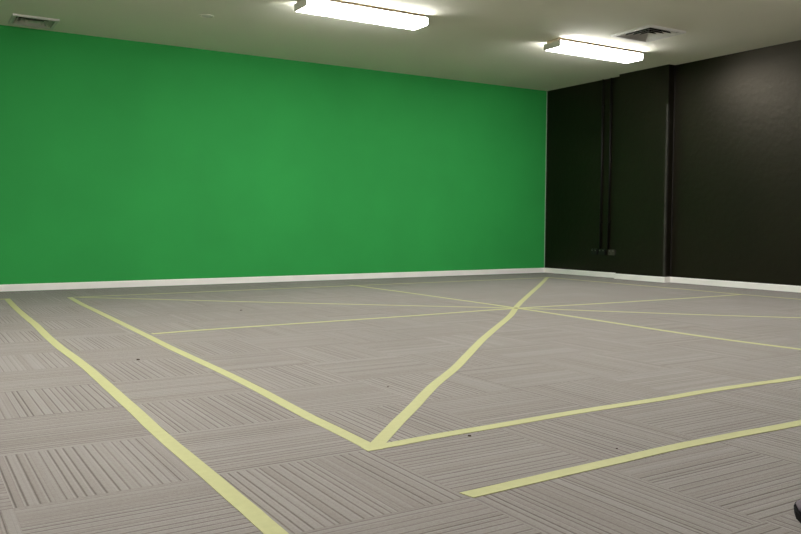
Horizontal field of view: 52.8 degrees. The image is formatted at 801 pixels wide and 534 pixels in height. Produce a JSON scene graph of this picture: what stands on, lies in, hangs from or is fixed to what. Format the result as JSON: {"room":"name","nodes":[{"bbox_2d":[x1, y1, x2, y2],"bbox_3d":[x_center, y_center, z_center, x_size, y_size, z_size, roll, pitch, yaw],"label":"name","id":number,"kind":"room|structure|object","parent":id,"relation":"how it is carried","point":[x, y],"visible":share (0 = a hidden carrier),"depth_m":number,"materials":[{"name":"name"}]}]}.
{"room":"studio","nodes":[
{"label":"studio","id":0,"kind":"room"},
{"bbox_2d":[0,25,546,291],"bbox_3d":[-3.204,-1.096,8.611,12.800,2.641,0.200,-2,4,-32],"label":"wall","id":1,"kind":"structure","parent":0,"point":[121,160],"depth_m":9.35,"materials":[{"name":"green paint"}]},
{"bbox_2d":[0,268,543,291],"bbox_3d":[-3.156,0.189,8.588,12.400,0.070,0.012,-2,4,-32],"label":"baseboard","id":2,"kind":"structure","parent":1,"relation":"attached to","point":[200,281],"depth_m":9.42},
{"bbox_2d":[544,93,546,267],"bbox_3d":[2.118,-1.271,11.778,0.010,2.566,0.008,-2,4,-32],"label":"trim","id":3,"kind":"structure","parent":1,"relation":"attached to","point":[546,93],"depth_m":11.77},
{"bbox_2d":[0,273,800,533],"bbox_3d":[0.157,0.576,3.249,12.800,0.100,13.000,-2,4,-32],"label":"floor","id":4,"kind":"structure","parent":0,"point":[74,460],"depth_m":3.07,"materials":[{"name":"carpet"}]},
{"bbox_2d":[5,299,288,533],"bbox_3d":[-1.730,0.463,4.235,0.067,0.002,7.282,-1,4,-31],"label":"tape","id":5,"kind":"object","parent":4,"relation":"on","point":[255,515],"visible":1,"depth_m":2.48,"materials":[{"name":"yellow plastic"}]},
{"bbox_2d":[67,297,380,449],"bbox_3d":[-1.577,0.423,5.010,0.067,0.001,5.881,-1,4,-31],"label":"tape","id":6,"kind":"object","parent":4,"relation":"on","point":[291,407],"visible":1,"depth_m":3.40,"materials":[{"name":"yellow plastic"}]},
{"bbox_2d":[85,278,530,296],"bbox_3d":[-0.540,0.211,9.162,5.973,0.001,0.062,-2,4,-32],"label":"tape","id":7,"kind":"object","parent":4,"relation":"on","point":[522,278],"visible":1,"depth_m":8.70,"materials":[{"name":"yellow plastic"}]},
{"bbox_2d":[79,297,800,317],"bbox_3d":[1.050,0.350,6.689,8.265,0.001,0.173,1,3,13],"label":"tape","id":8,"kind":"object","parent":4,"relation":"on","point":[79,297],"visible":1,"depth_m":6.87,"materials":[{"name":"yellow plastic"}]},
{"bbox_2d":[151,294,743,333],"bbox_3d":[0.949,0.349,6.702,5.990,0.001,0.130,-2,4,-32],"label":"tape","id":9,"kind":"object","parent":4,"relation":"on","point":[736,294],"visible":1,"depth_m":6.14,"materials":[{"name":"yellow plastic"}]},
{"bbox_2d":[371,277,548,444],"bbox_3d":[0.945,0.350,6.668,0.075,0.001,8.578,1,3,14],"label":"tape","id":10,"kind":"object","parent":4,"relation":"on","point":[399,420],"visible":1,"depth_m":3.51,"materials":[{"name":"yellow plastic"}]},
{"bbox_2d":[352,285,800,349],"bbox_3d":[0.985,0.349,6.695,0.118,0.001,6.011,-2,4,-31],"label":"tape","id":11,"kind":"object","parent":4,"relation":"on","point":[352,285],"visible":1,"depth_m":5.74,"materials":[{"name":"yellow plastic"}]},
{"bbox_2d":[361,376,800,450],"bbox_3d":[2.485,0.492,4.120,6.129,0.002,0.087,-2,4,-32],"label":"tape","id":12,"kind":"object","parent":4,"relation":"on","point":[592,409],"visible":1,"depth_m":2.95,"materials":[{"name":"yellow plastic"}]},
{"bbox_2d":[460,420,800,497],"bbox_3d":[2.627,0.520,3.614,5.810,0.002,0.077,-2,4,-32],"label":"tape","id":13,"kind":"object","parent":4,"relation":"on","point":[487,490],"visible":1,"depth_m":2.39,"materials":[{"name":"yellow plastic"}]},
{"bbox_2d":[549,277,800,299],"bbox_3d":[3.525,0.282,8.242,0.080,0.001,5.970,-2,4,-31],"label":"tape","id":14,"kind":"object","parent":4,"relation":"on","point":[549,277],"visible":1,"depth_m":8.87,"materials":[{"name":"yellow plastic"}]},
{"bbox_2d":[794,499,800,522],"bbox_3d":[0.978,0.559,1.856,0.100,0.090,0.285,1,3,13],"label":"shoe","id":15,"kind":"object","parent":4,"relation":"on","point":[797,506],"visible":1,"depth_m":1.92,"materials":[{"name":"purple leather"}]},
{"bbox_2d":[0,0,800,90],"bbox_3d":[0.172,-2.141,3.107,12.800,0.060,13.000,-2,4,-32],"label":"ceiling","id":16,"kind":"structure","parent":0,"point":[494,42],"depth_m":8.08,"materials":[{"name":"paint"}]},
{"bbox_2d":[8,13,59,29],"bbox_3d":[-3.545,-2.518,7.796,0.410,0.318,0.410,-2,4,-32],"label":"ceiling vent","id":17,"kind":"object","parent":16,"relation":"in","point":[16,19],"visible":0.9,"depth_m":7.83,"materials":[{"name":"white metal"}]},
{"bbox_2d":[199,14,213,17],"bbox_3d":[-1.819,-2.354,7.580,0.136,0.006,0.136,-2,4,-32],"label":"ceiling fitting","id":18,"kind":"object","parent":16,"relation":"attached to","point":[201,15],"visible":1,"depth_m":7.58,"materials":[{"name":"paint"}]},
{"bbox_2d":[294,0,427,29],"bbox_3d":[-0.335,-2.287,7.284,1.245,0.092,0.247,-2,4,-32],"label":"fluorescent ceiling light","id":19,"kind":"object","parent":16,"relation":"attached to","point":[330,8],"visible":1,"depth_m":7.20,"materials":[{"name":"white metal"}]},
{"bbox_2d":[544,38,642,62],"bbox_3d":[2.118,-2.354,8.802,1.245,0.092,0.247,-2,4,-32],"label":"fluorescent ceiling light","id":20,"kind":"object","parent":16,"relation":"attached to","point":[558,45],"visible":1,"depth_m":8.69,"materials":[{"name":"white plastic"}]},
{"bbox_2d":[611,24,685,42],"bbox_3d":[2.503,-2.505,8.154,0.520,0.318,0.520,-2,4,-32],"label":"ceiling vent","id":21,"kind":"object","parent":16,"relation":"in","point":[648,33],"visible":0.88,"depth_m":8.15,"materials":[{"name":"white metal"}]},
{"bbox_2d":[616,64,674,282],"bbox_3d":[3.066,-1.143,10.155,0.110,2.641,0.791,-2,4,-32],"label":"pillar","id":22,"kind":"structure","parent":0,"point":[644,95],"depth_m":10.09,"materials":[{"name":"black paint"}]},
{"bbox_2d":[663,104,669,276],"bbox_3d":[3.231,-0.924,9.817,0.028,2.089,0.028,-2,4,-32],"label":"guard","id":23,"kind":"object","parent":22,"relation":"attached to","point":[667,105],"visible":1,"depth_m":9.81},
{"bbox_2d":[545,40,800,292],"bbox_3d":[5.521,-0.937,6.491,0.200,2.641,12.600,-2,4,-32],"label":"wall","id":24,"kind":"structure","parent":0,"point":[737,184],"depth_m":9.38,"materials":[{"name":"black paint"}]},
{"bbox_2d":[591,249,597,254],"bbox_3d":[2.634,-0.208,10.963,0.038,0.074,0.116,-2,4,-32],"label":"power outlet","id":25,"kind":"object","parent":24,"relation":"attached to","point":[593,251],"visible":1,"depth_m":10.94,"materials":[{"name":"black plastic"}]},
{"bbox_2d":[598,249,605,254],"bbox_3d":[2.709,-0.201,10.843,0.038,0.074,0.116,-2,4,-32],"label":"power outlet","id":26,"kind":"object","parent":24,"relation":"attached to","point":[600,251],"visible":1,"depth_m":10.83,"materials":[{"name":"black plastic"}]},
{"bbox_2d":[599,79,604,248],"bbox_3d":[2.695,-1.373,10.819,0.032,2.256,0.060,-2,4,-32],"label":"cable conduit","id":27,"kind":"object","parent":24,"relation":"attached to","point":[602,105],"visible":1,"depth_m":10.81,"materials":[{"name":"black plastic"}]},
{"bbox_2d":[607,78,612,248],"bbox_3d":[2.771,-1.366,10.697,0.032,2.256,0.060,-2,4,-32],"label":"cable conduit","id":28,"kind":"object","parent":24,"relation":"attached to","point":[611,104],"visible":1,"depth_m":10.69,"materials":[{"name":"black plastic"}]},
{"bbox_2d":[608,250,615,254],"bbox_3d":[2.801,-0.193,10.694,0.038,0.074,0.116,-2,4,-32],"label":"power outlet","id":29,"kind":"object","parent":24,"relation":"attached to","point":[610,252],"visible":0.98,"depth_m":10.67,"materials":[{"name":"grey plastic"}]},
{"bbox_2d":[544,268,800,292],"bbox_3d":[5.380,0.347,6.468,0.122,0.070,12.588,-2,4,-32],"label":"baseboard","id":30,"kind":"structure","parent":24,"relation":"attached to","point":[749,285],"depth_m":9.75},
{"bbox_2d":[670,65,675,276],"bbox_3d":[3.322,-1.163,9.838,0.008,2.566,0.014,-2,4,-32],"label":"trim","id":31,"kind":"structure","parent":24,"relation":"attached to","point":[675,65],"depth_m":9.84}
]}

